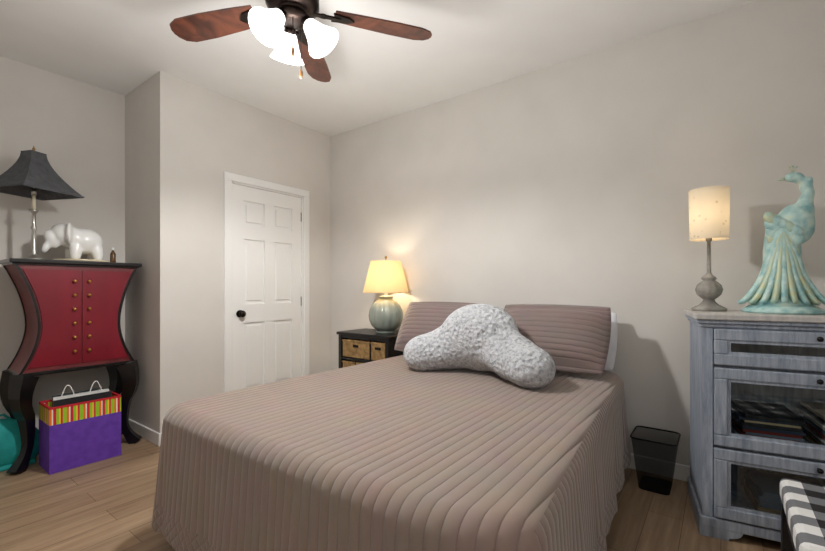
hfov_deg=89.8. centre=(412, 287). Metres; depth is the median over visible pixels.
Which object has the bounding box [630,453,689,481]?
baseboard
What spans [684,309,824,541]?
cabinet
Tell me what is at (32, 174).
lamp
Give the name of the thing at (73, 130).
wall
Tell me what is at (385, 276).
table lamp
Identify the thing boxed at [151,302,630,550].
bed
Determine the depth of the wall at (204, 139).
3.27 m
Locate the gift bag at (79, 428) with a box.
[39,381,120,474]
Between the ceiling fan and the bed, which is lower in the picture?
the bed
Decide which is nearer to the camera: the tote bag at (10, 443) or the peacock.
the peacock
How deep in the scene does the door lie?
3.72 m
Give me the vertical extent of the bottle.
0.117 m
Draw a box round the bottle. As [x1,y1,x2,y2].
[110,248,115,261]
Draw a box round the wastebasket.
[630,425,680,494]
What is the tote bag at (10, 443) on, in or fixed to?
on the floor
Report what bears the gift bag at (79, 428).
on the floor
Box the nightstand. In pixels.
[336,328,402,367]
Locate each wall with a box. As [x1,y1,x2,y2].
[0,56,124,429]
[125,76,152,429]
[153,71,329,432]
[330,0,824,465]
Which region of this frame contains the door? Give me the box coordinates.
[224,171,308,392]
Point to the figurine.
(76, 243)
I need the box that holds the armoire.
[0,258,141,473]
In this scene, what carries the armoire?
on the floor
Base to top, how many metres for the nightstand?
0.760 m
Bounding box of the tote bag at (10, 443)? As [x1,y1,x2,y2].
[0,413,38,471]
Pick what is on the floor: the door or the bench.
the bench
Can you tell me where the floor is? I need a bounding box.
[0,434,780,550]
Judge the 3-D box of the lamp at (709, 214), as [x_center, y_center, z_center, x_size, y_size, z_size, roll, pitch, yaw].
[1.550,-0.197,2.163,0.180,0.632,0.180,0,0,37]
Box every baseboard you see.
[129,419,160,446]
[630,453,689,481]
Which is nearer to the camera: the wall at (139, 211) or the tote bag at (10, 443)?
the tote bag at (10, 443)
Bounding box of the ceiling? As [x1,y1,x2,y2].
[0,0,754,135]
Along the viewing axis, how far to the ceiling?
2.72 m
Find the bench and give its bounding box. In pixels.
[779,478,824,550]
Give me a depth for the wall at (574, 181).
2.69 m
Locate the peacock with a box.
[737,165,824,314]
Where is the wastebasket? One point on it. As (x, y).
(655, 452)
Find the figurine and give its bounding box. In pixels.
[41,223,108,261]
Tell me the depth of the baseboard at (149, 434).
3.12 m
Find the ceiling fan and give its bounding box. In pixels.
[170,0,431,81]
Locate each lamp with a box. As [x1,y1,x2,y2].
[0,146,83,259]
[363,256,408,333]
[688,186,730,310]
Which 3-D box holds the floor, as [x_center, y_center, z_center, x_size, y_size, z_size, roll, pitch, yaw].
[-0.437,1.200,1.573,5.520,0.100,4.140,0,0,37]

